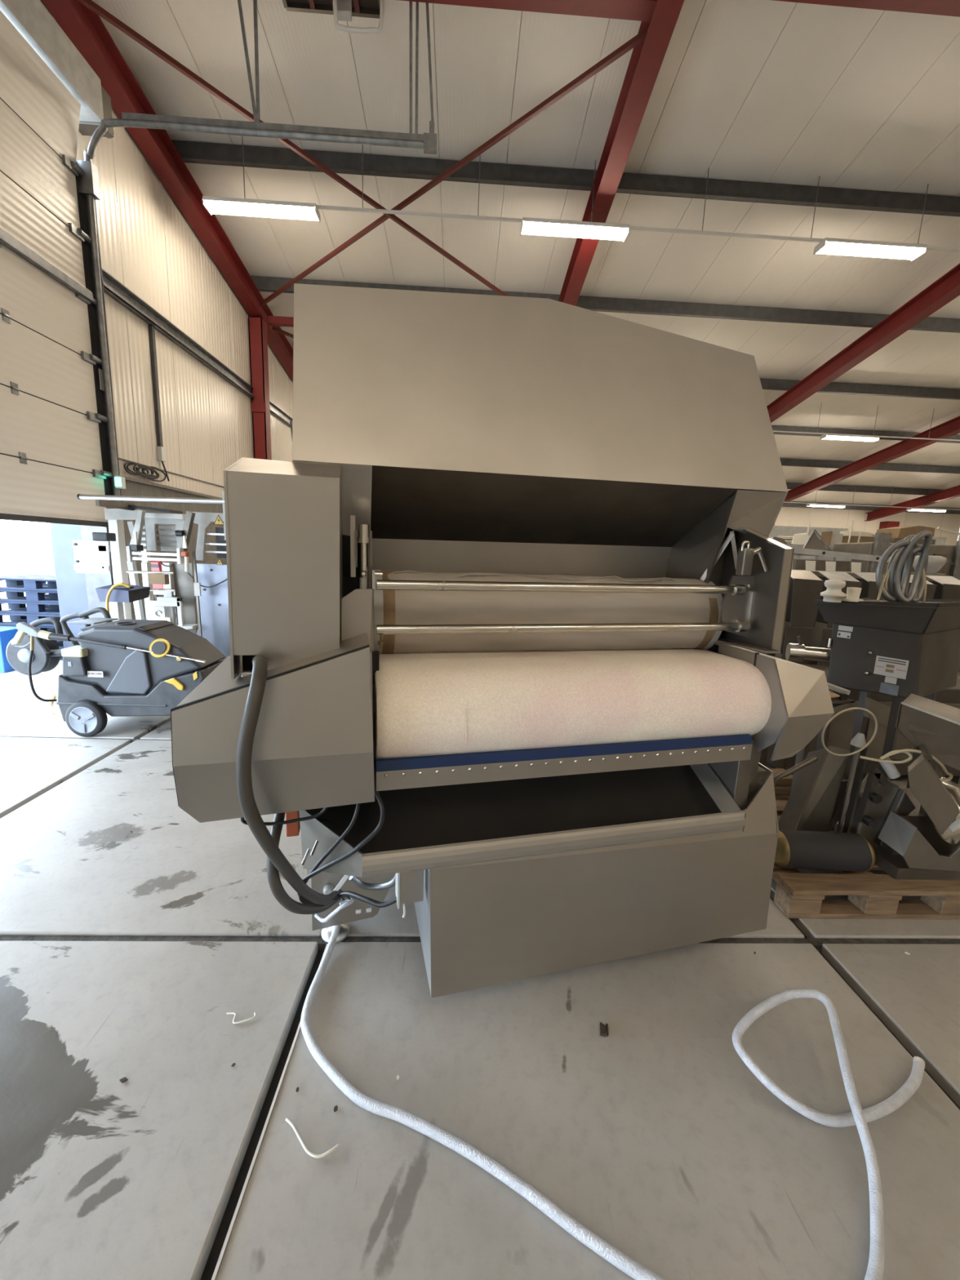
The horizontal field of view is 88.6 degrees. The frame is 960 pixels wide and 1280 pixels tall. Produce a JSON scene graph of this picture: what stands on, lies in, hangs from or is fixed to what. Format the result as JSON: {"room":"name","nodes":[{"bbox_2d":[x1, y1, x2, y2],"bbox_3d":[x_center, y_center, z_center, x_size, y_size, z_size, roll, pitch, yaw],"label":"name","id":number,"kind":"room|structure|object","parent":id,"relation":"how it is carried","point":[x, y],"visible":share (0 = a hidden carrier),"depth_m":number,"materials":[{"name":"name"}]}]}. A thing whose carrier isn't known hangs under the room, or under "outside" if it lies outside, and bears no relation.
{"room":"industrial hall","nodes":[
{"label":"industrial hall","id":0,"kind":"room"},
{"bbox_2d":[0,526,55,595],"bbox_3d":[-7.745,-1.102,8.534,1.476,1.700,1.248,2,10,-2],"label":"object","id":1,"kind":"object","parent":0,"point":[29,550],"visible":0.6,"depth_m":8.37,"materials":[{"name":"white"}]},
{"bbox_2d":[0,560,63,693],"bbox_3d":[-17.657,-0.708,9.373,25.500,0.100,44.000,2,10,-2],"label":"ground","id":2,"kind":"structure","parent":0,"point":[13,679],"depth_m":5.55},
{"bbox_2d":[0,626,17,672],"bbox_3d":[-5.596,0.105,5.689,0.420,0.480,0.330,2,10,-2],"label":"plastic bin","id":3,"kind":"object","parent":2,"relation":"on","point":[6,633],"visible":0.38,"depth_m":5.58,"materials":[{"name":"blue"}]},
{"bbox_2d":[57,643,63,660],"bbox_3d":[-5.621,0.109,6.620,1.200,0.144,0.800,2,10,-3],"label":"pallet","id":4,"kind":"object","parent":2,"relation":"on","point":[58,644],"visible":0.02,"depth_m":6.46,"materials":[{"name":"blue paint"}]},
{"bbox_2d":[47,627,63,648],"bbox_3d":[-5.604,-0.035,6.596,1.200,0.144,0.800,2,10,-3],"label":"pallet","id":5,"kind":"object","parent":4,"relation":"on","point":[55,641],"visible":0.02,"depth_m":6.55,"materials":[{"name":"blue paint"}]},
{"bbox_2d":[0,617,55,635],"bbox_3d":[-5.587,-0.176,6.559,1.200,0.144,0.800,2,10,-2],"label":"pallet","id":6,"kind":"object","parent":5,"relation":"on","point":[40,628],"visible":0.06,"depth_m":6.22,"materials":[{"name":"blue paint"}]},
{"bbox_2d":[0,606,60,626],"bbox_3d":[-5.580,-0.317,6.521,1.200,0.144,0.800,2,10,-2],"label":"pallet","id":7,"kind":"object","parent":6,"relation":"on","point":[29,618],"visible":0.23,"depth_m":6.14,"materials":[{"name":"blue paint"}]},
{"bbox_2d":[0,595,59,614],"bbox_3d":[-5.595,-0.467,6.525,1.200,0.144,0.800,2,10,-3],"label":"pallet","id":8,"kind":"object","parent":7,"relation":"on","point":[31,607],"visible":0.22,"depth_m":6.15,"materials":[{"name":"blue paint"}]},
{"bbox_2d":[0,585,58,603],"bbox_3d":[-5.591,-0.611,6.504,1.200,0.144,0.800,1,10,-4],"label":"pallet","id":9,"kind":"object","parent":8,"relation":"on","point":[31,596],"visible":0.3,"depth_m":6.13,"materials":[{"name":"blue paint"}]},
{"bbox_2d":[0,573,57,591],"bbox_3d":[-5.578,-0.754,6.473,1.200,0.144,0.800,2,10,-2],"label":"pallet","id":10,"kind":"object","parent":9,"relation":"on","point":[33,582],"visible":0.44,"depth_m":6.17,"materials":[{"name":"blue paint"}]},
{"bbox_2d":[40,0,293,629],"bbox_3d":[-4.773,-5.055,8.524,0.200,9.702,30.894,2,10,-2],"label":"wall","id":11,"kind":"structure","parent":0,"point":[147,243],"depth_m":7.48,"materials":[{"name":"metal"}]},
{"bbox_2d":[123,461,169,481],"bbox_3d":[-4.681,-2.436,6.944,0.053,0.338,1.050,1,10,-4],"label":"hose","id":12,"kind":"object","parent":11,"relation":"on","point":[143,467],"visible":1,"depth_m":6.87,"materials":[{"name":"black rubber"}]},
{"bbox_2d":[148,324,166,462],"bbox_3d":[-4.672,-3.550,7.117,0.070,1.840,0.100,2,10,-2],"label":"conduit","id":13,"kind":"object","parent":11,"relation":"attached to","point":[161,451],"visible":1,"depth_m":7.10,"materials":[{"name":"metal"}]},
{"bbox_2d":[102,268,254,398],"bbox_3d":[-4.659,-4.717,7.854,0.089,0.200,4.860,2,10,-2],"label":"beam","id":14,"kind":"structure","parent":11,"relation":"attached to","point":[113,287],"depth_m":7.32,"materials":[{"name":"metal"}]},
{"bbox_2d":[269,400,292,426],"bbox_3d":[-4.878,-5.761,13.677,0.089,0.200,6.420,2,10,-2],"label":"beam","id":15,"kind":"structure","parent":11,"relation":"attached to","point":[275,411],"depth_m":11.83,"materials":[{"name":"metal"}]},
{"bbox_2d":[0,633,959,1279],"bbox_3d":[10.116,0.146,10.308,30.100,0.102,32.005,2,10,-2],"label":"floor","id":16,"kind":"structure","parent":0,"point":[123,953],"depth_m":1.45,"materials":[{"name":"concrete"}]},
{"bbox_2d":[48,693,62,716],"bbox_3d":[-3.796,0.608,4.429,0.962,0.024,0.117,11,13,40],"label":"hose","id":17,"kind":"object","parent":16,"relation":"on","point":[50,704],"visible":0.7,"depth_m":4.38,"materials":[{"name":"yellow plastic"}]},
{"bbox_2d":[49,523,89,648],"bbox_3d":[-4.897,-0.846,5.923,0.400,2.320,0.045,2,10,-2],"label":"sheet","id":18,"kind":"object","parent":16,"relation":"on","point":[71,585],"visible":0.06,"depth_m":5.92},
{"bbox_2d":[5,607,225,737],"bbox_3d":[-2.969,0.232,4.051,1.623,0.957,0.671,2,10,-2],"label":"washer","id":19,"kind":"object","parent":16,"relation":"on","point":[95,681],"visible":0.94,"depth_m":3.83,"materials":[{"name":"black plastic"}]},
{"bbox_2d":[11,622,205,702],"bbox_3d":[-2.829,0.194,3.791,1.395,0.640,0.118,2,10,-2],"label":"gun","id":20,"kind":"object","parent":19,"relation":"on","point":[23,628],"visible":1,"depth_m":3.71,"materials":[{"name":"grey"}]},
{"bbox_2d":[67,623,225,693],"bbox_3d":[-2.712,0.137,4.040,1.033,0.544,0.440,2,10,-2],"label":"hood","id":21,"kind":"object","parent":19,"relation":"attached to","point":[181,642],"depth_m":3.83,"materials":[{"name":"grey plastic"}]},
{"bbox_2d":[95,583,150,621],"bbox_3d":[-3.371,0.024,4.696,0.414,1.111,0.240,2,10,-2],"label":"tray","id":22,"kind":"object","parent":16,"relation":"on","point":[120,594],"visible":0.31,"depth_m":4.56,"materials":[{"name":"blue plastic"}]},
{"bbox_2d":[106,582,130,613],"bbox_3d":[-3.539,0.022,4.653,0.714,1.157,0.235,5,10,14],"label":"hose","id":23,"kind":"object","parent":22,"relation":"hanging from","point":[115,585],"visible":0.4,"depth_m":4.44,"materials":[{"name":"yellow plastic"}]},
{"bbox_2d":[72,490,230,660],"bbox_3d":[-3.124,-0.478,5.060,1.574,1.990,1.012,2,10,-2],"label":"machine","id":24,"kind":"object","parent":16,"relation":"on","point":[210,588],"visible":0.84,"depth_m":4.97,"materials":[{"name":"grey metal"}]},
{"bbox_2d":[148,573,168,584],"bbox_3d":[-3.102,-0.588,4.754,0.150,0.095,0.070,2,10,-2],"label":"cardboard box","id":25,"kind":"object","parent":24,"relation":"attached to","point":[154,579],"visible":1,"depth_m":4.72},
{"bbox_2d":[175,623,198,629],"bbox_3d":[-3.215,-0.111,4.977,0.664,0.090,0.169,0,10,-9],"label":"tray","id":26,"kind":"object","parent":24,"relation":"on","point":[187,626],"depth_m":4.98,"materials":[{"name":"white plastic"}]},
{"bbox_2d":[153,591,195,624],"bbox_3d":[-3.721,-0.136,6.037,0.620,0.941,0.400,2,10,-2],"label":"trestle","id":27,"kind":"object","parent":16,"relation":"on","point":[155,593],"visible":0.06,"depth_m":5.84,"materials":[{"name":"white paint"}]},
{"bbox_2d":[151,560,168,588],"bbox_3d":[-3.858,-0.775,5.935,0.178,0.340,0.204,2,10,-2],"label":"case","id":28,"kind":"object","parent":27,"relation":"on","point":[155,566],"visible":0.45,"depth_m":5.83,"materials":[{"name":"red plastic"}]},
{"bbox_2d":[226,1012,256,1023],"bbox_3d":[-0.783,1.231,1.602,0.099,0.006,0.039,2,10,-2],"label":"strip","id":29,"kind":"object","parent":16,"relation":"on","point":[233,1013],"visible":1,"depth_m":1.60,"materials":[{"name":"beige"}]},
{"bbox_2d":[75,0,436,625],"bbox_3d":[-2.594,-3.422,5.632,4.100,7.622,0.240,2,10,-2],"label":"door track","id":30,"kind":"object","parent":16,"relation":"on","point":[87,185],"depth_m":5.29,"materials":[{"name":"metal"}]},
{"bbox_2d":[0,10,112,527],"bbox_3d":[-4.197,-3.020,3.153,0.170,4.260,4.940,2,10,-2],"label":"door","id":31,"kind":"structure","parent":30,"relation":"attached to","point":[51,451],"depth_m":4.81,"materials":[{"name":"beige metal"}]},
{"bbox_2d":[0,0,114,138],"bbox_3d":[-4.145,-5.358,2.878,0.350,0.420,5.500,2,10,-2],"label":"shaft cover","id":32,"kind":"object","parent":31,"relation":"attached to","point":[32,20],"visible":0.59,"depth_m":4.78,"materials":[{"name":"metal"}]},
{"bbox_2d":[248,316,271,460],"bbox_3d":[-4.683,-3.600,10.656,0.290,6.059,0.290,2,10,-2],"label":"wall column","id":33,"kind":"structure","parent":16,"relation":"on","point":[258,339],"depth_m":10.27,"materials":[{"name":"metal"}]},
{"bbox_2d":[42,0,293,381],"bbox_3d":[-4.488,-6.782,8.222,0.260,5.558,30.900,2,10,-2],"label":"rafter","id":34,"kind":"object","parent":33,"relation":"on","point":[84,28],"visible":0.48,"depth_m":6.80,"materials":[{"name":"red paint"}]},
{"bbox_2d":[77,0,508,296],"bbox_3d":[-1.327,-6.587,7.690,7.863,0.898,0.055,-7,14,-42],"label":"rod","id":35,"kind":"object","parent":34,"relation":"attached to","point":[95,7],"visible":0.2,"depth_m":6.19,"materials":[{"name":"red"}]},
{"bbox_2d":[259,27,648,306],"bbox_3d":[-1.312,-6.665,7.626,7.751,0.865,0.055,9,12,36],"label":"rod","id":36,"kind":"object","parent":34,"relation":"attached to","point":[638,38],"visible":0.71,"depth_m":6.57,"materials":[{"name":"red"}]},
{"bbox_2d":[267,315,293,327],"bbox_3d":[-1.456,-6.640,10.497,6.000,0.140,0.140,2,10,-2],"label":"tie beam","id":37,"kind":"structure","parent":33,"relation":"attached to","point":[277,321],"depth_m":10.32,"materials":[{"name":"metal"}]},
{"bbox_2d":[285,1117,338,1158],"bbox_3d":[-0.450,1.300,1.278,0.169,0.010,0.046,6,11,20],"label":"strip","id":38,"kind":"object","parent":16,"relation":"on","point":[317,1156],"visible":1,"depth_m":1.26,"materials":[{"name":"beige"}]},
{"bbox_2d":[170,283,834,998],"bbox_3d":[0.076,-0.011,1.935,2.003,2.400,1.353,0,10,-15],"label":"machine","id":39,"kind":"object","parent":16,"relation":"on","point":[499,580],"visible":1,"depth_m":1.60,"materials":[{"name":"metal"}]},
{"bbox_2d":[377,634,384,648],"bbox_3d":[-0.296,0.003,1.477,0.020,0.045,0.020,2,10,-2],"label":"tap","id":40,"kind":"object","parent":39,"relation":"on","point":[380,642],"depth_m":1.47,"materials":[{"name":"gold metal"}]},
{"bbox_2d":[298,743,746,877],"bbox_3d":[0.150,0.524,1.805,1.584,0.368,0.792,2,10,-2],"label":"tray","id":41,"kind":"object","parent":39,"relation":"on","point":[543,819],"depth_m":1.60,"materials":[{"name":"metal"}]},
{"bbox_2d":[292,283,786,492],"bbox_3d":[0.285,-0.844,1.648,1.714,0.637,0.248,0,10,-15],"label":"hood","id":42,"kind":"object","parent":39,"relation":"attached to","point":[540,393],"depth_m":1.60,"materials":[{"name":"metal"}]},
{"bbox_2d":[600,1022,608,1036],"bbox_3d":[0.406,1.273,1.608,0.026,0.008,0.044,4,10,11],"label":"scrap","id":43,"kind":"object","parent":16,"relation":"on","point":[603,1028],"visible":1,"depth_m":1.60,"materials":[{"name":"brown"}]},
{"bbox_2d":[300,924,924,1279],"bbox_3d":[0.326,1.178,1.399,1.995,0.260,0.796,4,10,13],"label":"hose","id":44,"kind":"object","parent":16,"relation":"on","point":[859,1117],"visible":0.95,"depth_m":1.33,"materials":[{"name":"beige plastic"}]},
{"bbox_2d":[786,544,833,551],"bbox_3d":[5.807,-0.703,8.633,2.500,1.840,1.000,2,10,-2],"label":"shelf","id":45,"kind":"object","parent":16,"relation":"on","point":[790,545],"visible":0.02,"depth_m":7.96,"materials":[{"name":"metal"}]},
{"bbox_2d":[791,533,808,544],"bbox_3d":[5.261,-1.651,8.010,0.400,0.195,0.090,2,10,-2],"label":"sheet","id":46,"kind":"object","parent":45,"relation":"on","point":[798,539],"visible":0.79,"depth_m":8.00,"materials":[{"name":"beige plastic"}]},
{"bbox_2d":[820,531,832,546],"bbox_3d":[5.637,-1.659,8.018,0.210,0.235,0.060,2,10,-2],"label":"board","id":47,"kind":"object","parent":45,"relation":"on","point":[826,535],"visible":0.79,"depth_m":8.01,"materials":[{"name":"cardboard"}]},
{"bbox_2d":[816,533,843,546],"bbox_3d":[5.846,-1.682,8.281,0.250,0.210,0.350,2,10,-2],"label":"carton","id":48,"kind":"object","parent":45,"relation":"on","point":[836,538],"visible":0.32,"depth_m":8.11,"materials":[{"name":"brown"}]},
{"bbox_2d":[841,535,875,542],"bbox_3d":[6.279,-1.663,8.352,0.560,0.180,0.450,2,10,-2],"label":"carton","id":49,"kind":"object","parent":45,"relation":"on","point":[845,538],"visible":0.29,"depth_m":8.12,"materials":[{"name":"cardboard"}]},
{"bbox_2d":[840,531,859,536],"bbox_3d":[6.196,-1.781,8.251,0.180,0.076,0.200,2,10,-2],"label":"block","id":50,"kind":"object","parent":49,"relation":"on","point":[845,533],"visible":0.64,"depth_m":8.16,"materials":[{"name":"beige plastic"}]},
{"bbox_2d":[792,528,849,571],"bbox_3d":[4.286,-0.465,6.585,0.700,1.976,0.600,2,10,-2],"label":"hopper","id":51,"kind":"object","parent":16,"relation":"on","point":[813,542],"visible":0.2,"depth_m":6.21,"materials":[{"name":"metal"}]},
{"bbox_2d":[759,682,890,793],"bbox_3d":[1.754,0.627,2.717,0.568,0.995,0.595,-2,11,-22],"label":"conveyor","id":52,"kind":"object","parent":16,"relation":"on","point":[840,701],"visible":0.3,"depth_m":2.53,"materials":[{"name":"metal"}]},
{"bbox_2d":[724,546,929,656],"bbox_3d":[4.010,-0.205,5.813,1.902,1.715,0.990,2,10,-2],"label":"conveyor","id":53,"kind":"object","parent":16,"relation":"on","point":[817,631],"visible":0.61,"depth_m":5.25,"materials":[{"name":"metal"}]},
{"bbox_2d":[739,570,959,665],"bbox_3d":[3.538,0.095,4.726,1.920,1.470,0.600,2,10,-2],"label":"machine","id":54,"kind":"object","parent":16,"relation":"on","point":[805,587],"visible":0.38,"depth_m":4.36,"materials":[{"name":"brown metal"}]},
{"bbox_2d":[768,525,946,545],"bbox_3d":[6.925,-1.047,9.661,4.200,2.240,0.060,2,10,-2],"label":"panel","id":55,"kind":"object","parent":16,"relation":"on","point":[781,531],"visible":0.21,"depth_m":9.42,"materials":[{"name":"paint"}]},
{"bbox_2d":[766,664,959,783],"bbox_3d":[2.873,0.621,3.773,1.500,0.720,0.710,2,10,-2],"label":"machine base","id":56,"kind":"object","parent":16,"relation":"on","point":[842,726],"visible":0.12,"depth_m":3.42,"materials":[{"name":"brown metal"}]},
{"bbox_2d":[772,800,959,919],"bbox_3d":[1.750,1.091,2.539,0.840,0.144,0.800,2,10,-2],"label":"pallet","id":57,"kind":"object","parent":16,"relation":"on","point":[797,895],"visible":0.3,"depth_m":2.17,"materials":[{"name":"brown wood"}]},
{"bbox_2d":[773,755,817,786],"bbox_3d":[1.482,0.776,2.387,0.210,0.474,0.106,8,12,29],"label":"bent arm","id":58,"kind":"object","parent":57,"relation":"on","point":[812,759],"visible":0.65,"depth_m":2.33},
{"bbox_2d":[777,746,849,831],"bbox_3d":[1.688,0.761,2.452,0.285,0.530,0.142,3,10,4],"label":"panel","id":59,"kind":"object","parent":57,"relation":"on","point":[815,802],"visible":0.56,"depth_m":2.41,"materials":[{"name":"metal"}]},
{"bbox_2d":[773,829,875,871],"bbox_3d":[1.568,0.974,2.277,0.413,0.164,0.164,2,10,1],"label":"roller","id":60,"kind":"object","parent":57,"relation":"on","point":[795,849],"visible":0.82,"depth_m":2.21,"materials":[{"name":"black rubber"}]},
{"bbox_2d":[835,733,869,832],"bbox_3d":[1.768,0.739,2.357,0.067,0.614,0.064,2,10,-2],"label":"post","id":61,"kind":"object","parent":57,"relation":"on","point":[859,741],"visible":0.84,"depth_m":2.33,"materials":[{"name":"metal"}]},
{"bbox_2d":[821,707,877,755],"bbox_3d":[1.652,0.413,2.200,0.249,0.245,0.049,2,10,-2],"label":"ring","id":62,"kind":"object","parent":61,"relation":"attached to","point":[849,708],"visible":1,"depth_m":2.20,"materials":[{"name":"beige"}]},
{"bbox_2d":[833,753,959,879],"bbox_3d":[2.050,0.753,2.322,0.580,0.617,0.450,2,10,-2],"label":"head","id":63,"kind":"object","parent":57,"relation":"on","point":[906,843],"visible":0.94,"depth_m":2.22},
{"bbox_2d":[859,748,952,782],"bbox_3d":[1.879,0.544,2.143,0.410,0.160,0.060,2,10,2],"label":"cable","id":64,"kind":"object","parent":63,"relation":"on","point":[905,751],"visible":0.94,"depth_m":2.13,"materials":[{"name":"beige plastic"}]},
{"bbox_2d":[895,693,959,816],"bbox_3d":[2.166,0.552,2.174,0.732,0.564,0.301,4,10,11],"label":"guard","id":65,"kind":"object","parent":63,"relation":"on","point":[932,727],"visible":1,"depth_m":2.11,"materials":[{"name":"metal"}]},
{"bbox_2d":[785,597,959,796],"bbox_3d":[2.326,0.414,2.980,0.797,1.365,0.684,-4,12,-32],"label":"machine","id":66,"kind":"object","parent":16,"relation":"on","point":[898,650],"visible":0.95,"depth_m":2.67,"materials":[{"name":"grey metal"}]},
{"bbox_2d":[820,579,846,602],"bbox_3d":[1.963,-0.274,2.729,0.120,0.122,0.120,2,10,-2],"label":"spindle","id":67,"kind":"object","parent":66,"relation":"on","point":[833,593],"visible":1,"depth_m":2.70,"materials":[{"name":"beige"}]},
{"bbox_2d":[841,586,863,602],"bbox_3d":[2.061,-0.252,2.717,0.100,0.076,0.100,2,10,-2],"label":"plug","id":68,"kind":"object","parent":66,"relation":"on","point":[853,593],"visible":0.96,"depth_m":2.69,"materials":[{"name":"beige"}]},
{"bbox_2d":[813,599,959,608],"bbox_3d":[2.405,-0.211,2.824,0.750,0.036,0.550,-4,12,-32],"label":"shelf","id":69,"kind":"object","parent":66,"relation":"attached to","point":[867,603],"depth_m":2.64,"materials":[{"name":"grey metal"}]},
{"bbox_2d":[875,529,932,602],"bbox_3d":[2.324,-0.398,2.690,0.302,0.393,0.153,2,10,-2],"label":"coil","id":70,"kind":"object","parent":66,"relation":"on","point":[896,578],"visible":1,"depth_m":2.67,"materials":[{"name":"rubber"}]},
{"bbox_2d":[879,520,899,528],"bbox_3d":[20.569,-4.080,25.096,0.600,3.815,0.480,2,10,-2],"label":"wall column","id":71,"kind":"structure","parent":16,"relation":"on","point":[887,524],"depth_m":24.57,"materials":[{"name":"metal"}]},
{"bbox_2d":[832,532,959,671],"bbox_3d":[7.248,-0.563,7.640,3.300,2.020,0.810,2,10,-2],"label":"machine","id":72,"kind":"object","parent":16,"relation":"on","point":[882,543],"visible":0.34,"depth_m":7.14,"materials":[{"name":"metal"}]},
{"bbox_2d":[876,525,959,544],"bbox_3d":[7.971,-0.939,9.163,1.354,2.280,0.635,2,10,-2],"label":"bale","id":73,"kind":"object","parent":16,"relation":"on","point":[899,533],"visible":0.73,"depth_m":8.70,"materials":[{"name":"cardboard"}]},
{"bbox_2d":[911,555,948,582],"bbox_3d":[5.208,-0.155,5.888,0.360,1.680,0.350,2,10,-2],"label":"motor","id":74,"kind":"object","parent":16,"relation":"on","point":[935,563],"visible":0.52,"depth_m":5.62,"materials":[{"name":"white paint"}]},
{"bbox_3d":[1.712,1.032,3.127,0.550,0.048,0.180,2,10,-2],"label":"board","id":75,"kind":"object","parent":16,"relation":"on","visible":0},
{"bbox_2d":[774,794,790,800],"bbox_3d":[1.713,0.978,3.132,0.550,0.048,0.170,2,10,-2],"label":"board","id":76,"kind":"object","parent":75,"relation":"on","point":[778,797],"visible":0.02,"depth_m":3.06,"materials":[{"name":"brown wood"}]},
{"bbox_2d":[774,785,791,795],"bbox_3d":[1.715,0.924,3.138,0.550,0.048,0.160,2,10,-2],"label":"board","id":77,"kind":"object","parent":76,"relation":"on","point":[779,789],"visible":0.03,"depth_m":3.07,"materials":[{"name":"brown wood"}]},
{"bbox_2d":[768,768,792,785],"bbox_3d":[1.716,0.870,3.144,0.550,0.048,0.150,2,10,-2],"label":"board","id":78,"kind":"object","parent":77,"relation":"on","point":[787,780],"visible":0.12,"depth_m":3.08,"materials":[{"name":"brown wood"}]},
{"bbox_2d":[91,0,959,508],"bbox_3d":[10.341,-6.911,8.810,30.400,5.341,31.400,2,10,-2],"label":"ceiling","id":79,"kind":"structure","parent":0,"point":[753,91],"depth_m":7.10,"materials":[{"name":"metal"}]},
{"bbox_2d":[282,0,380,18],"bbox_3d":[-1.612,-7.109,4.805,1.110,0.308,1.520,2,10,-2],"label":"roof hatch","id":80,"kind":"object","parent":79,"relation":"attached to","point":[360,8],"visible":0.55,"depth_m":5.53,"materials":[{"name":"brown"}]},
{"bbox_2d":[337,0,351,21],"bbox_3d":[-1.440,-6.859,5.172,0.160,0.507,0.100,2,10,-2],"label":"duct","id":81,"kind":"object","parent":80,"relation":"hanging from","point":[344,6],"visible":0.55,"depth_m":5.17,"materials":[{"name":"metal"}]},
{"bbox_2d":[333,0,384,34],"bbox_3d":[-1.247,-6.718,5.068,0.535,0.743,0.072,2,10,-2],"label":"loop","id":82,"kind":"object","parent":80,"relation":"hanging from","point":[347,28],"visible":1,"depth_m":5.12,"materials":[{"name":"grey metal"}]},
{"bbox_2d":[171,140,959,217],"bbox_3d":[10.378,-6.655,7.779,30.000,0.265,0.160,2,10,-2],"label":"purlin","id":83,"kind":"structure","parent":79,"relation":"attached to","point":[191,152],"depth_m":7.37,"materials":[{"name":"metal"}]},
{"bbox_2d":[202,135,959,261],"bbox_3d":[10.245,-6.324,7.691,28.453,0.982,0.240,2,10,-2],"label":"lamp trunking","id":84,"kind":"object","parent":79,"relation":"hanging from","point":[319,206],"depth_m":7.31,"materials":[{"name":"white metal"}]},
{"bbox_2d":[250,275,959,333],"bbox_3d":[10.262,-6.687,10.474,30.000,0.265,0.160,2,10,-2],"label":"purlin","id":85,"kind":"structure","parent":79,"relation":"attached to","point":[269,284],"depth_m":10.21,"materials":[{"name":"metal"}]},
{"bbox_2d":[760,377,959,399],"bbox_3d":[10.147,-6.718,13.168,30.000,0.265,0.160,2,10,-2],"label":"purlin","id":86,"kind":"structure","parent":79,"relation":"attached to","point":[766,384],"depth_m":13.18,"materials":[{"name":"metal"}]},
{"bbox_2d":[771,425,959,443],"bbox_3d":[10.032,-6.749,15.862,30.000,0.265,0.160,2,10,-2],"label":"purlin","id":87,"kind":"structure","parent":79,"relation":"attached to","point":[776,428],"depth_m":15.93,"materials":[{"name":"metal"}]},
{"bbox_2d":[773,402,959,441],"bbox_3d":[10.234,-6.394,14.358,27.905,0.982,0.240,2,10,-2],"label":"ceiling lamp","id":88,"kind":"object","parent":79,"relation":"hanging from","point":[828,436],"depth_m":14.39,"materials":[{"name":"white"}]},
{"bbox_2d":[822,435,878,441],"bbox_3d":[10.868,-5.921,14.467,1.580,0.056,0.230,2,10,-2],"label":"diffuser","id":89,"kind":"object","parent":88,"relation":"attached to","point":[867,438],"depth_m":14.38,"materials":[{"name":"white"}]},
{"bbox_2d":[779,457,959,474],"bbox_3d":[9.917,-6.781,18.557,30.000,0.265,0.160,2,10,-2],"label":"purlin","id":90,"kind":"structure","parent":79,"relation":"attached to","point":[784,462],"depth_m":18.79,"materials":[{"name":"metal"}]},
{"bbox_2d":[782,501,959,514],"bbox_3d":[9.686,-6.843,23.945,30.000,0.265,0.160,2,10,-2],"label":"purlin","id":91,"kind":"structure","parent":79,"relation":"attached to","point":[856,507],"depth_m":24.33,"materials":[{"name":"metal"}]},
{"bbox_2d":[783,488,959,512],"bbox_3d":[9.938,-6.474,21.276,27.905,0.982,0.240,2,10,-2],"label":"lamp trunking","id":92,"kind":"object","parent":79,"relation":"hanging from","point":[855,488],"depth_m":21.63,"materials":[{"name":"white metal"}]},
{"bbox_2d":[909,509,946,511],"bbox_3d":[19.760,-5.727,21.781,1.580,0.056,0.230,2,10,-2],"label":"diffuser","id":93,"kind":"object","parent":92,"relation":"attached to","point":[924,510],"depth_m":21.68,"materials":[{"name":"white"}]},
{"bbox_2d":[786,482,959,497],"bbox_3d":[9.801,-6.812,21.251,30.000,0.265,0.160,2,10,-2],"label":"purlin","id":94,"kind":"structure","parent":79,"relation":"attached to","point":[789,486],"depth_m":21.56,"materials":[{"name":"metal"}]},
{"bbox_2d":[774,506,959,545],"bbox_3d":[9.584,-4.801,24.892,30.000,4.535,0.150,2,10,-2],"label":"wall","id":95,"kind":"structure","parent":0,"point":[787,516],"depth_m":24.96,"materials":[{"name":"metal"}]},
{"bbox_3d":[10.833,-1.883,-6.079,30.000,9.682,0.100,2,10,-2],"label":"wall","id":96,"kind":"structure","parent":0,"visible":0},
{"bbox_2d":[558,0,684,306],"bbox_3d":[1.753,-6.596,8.491,0.260,5.558,30.900,2,10,-2],"label":"rafter","id":97,"kind":"object","parent":96,"relation":"attached to","point":[646,58],"visible":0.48,"depth_m":6.20,"materials":[{"name":"red paint"}]},
{"bbox_2d":[271,326,293,337],"bbox_3d":[-1.568,-6.651,13.109,7.658,0.848,0.055,-6,13,-40],"label":"rod","id":98,"kind":"object","parent":97,"relation":"attached to","point":[273,328],"visible":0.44,"depth_m":10.69,"materials":[{"name":"red"}]},
{"bbox_2d":[399,0,657,22],"bbox_3d":[-1.155,-6.702,4.957,6.080,0.200,0.200,2,10,-2],"label":"tie beam","id":99,"kind":"structure","parent":97,"relation":"attached to","point":[630,10],"depth_m":5.09,"materials":[{"name":"red paint"}]},
{"bbox_2d":[772,0,959,17],"bbox_3d":[5.287,-6.507,4.981,6.720,0.200,0.200,2,10,-2],"label":"tie beam","id":100,"kind":"structure","parent":97,"relation":"attached to","point":[940,7],"depth_m":5.00,"materials":[{"name":"metal"}]},
{"bbox_2d":[766,263,959,422],"bbox_3d":[8.504,-6.394,8.782,0.260,5.558,30.900,2,10,-2],"label":"rafter","id":101,"kind":"object","parent":96,"relation":"attached to","point":[946,288],"visible":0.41,"depth_m":10.46,"materials":[{"name":"red paint"}]},
{"bbox_2d":[782,415,959,503],"bbox_3d":[14.216,-6.224,9.029,0.260,5.558,30.900,2,10,-2],"label":"rafter","id":102,"kind":"object","parent":96,"relation":"attached to","point":[950,428],"visible":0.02,"depth_m":17.03,"materials":[{"name":"red paint"}]},
{"bbox_2d":[865,484,959,521],"bbox_3d":[20.308,-6.042,9.291,0.260,5.558,30.900,2,10,-2],"label":"rafter","id":103,"kind":"object","parent":96,"relation":"attached to","point":[953,492],"visible":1,"depth_m":22.18,"materials":[{"name":"red paint"}]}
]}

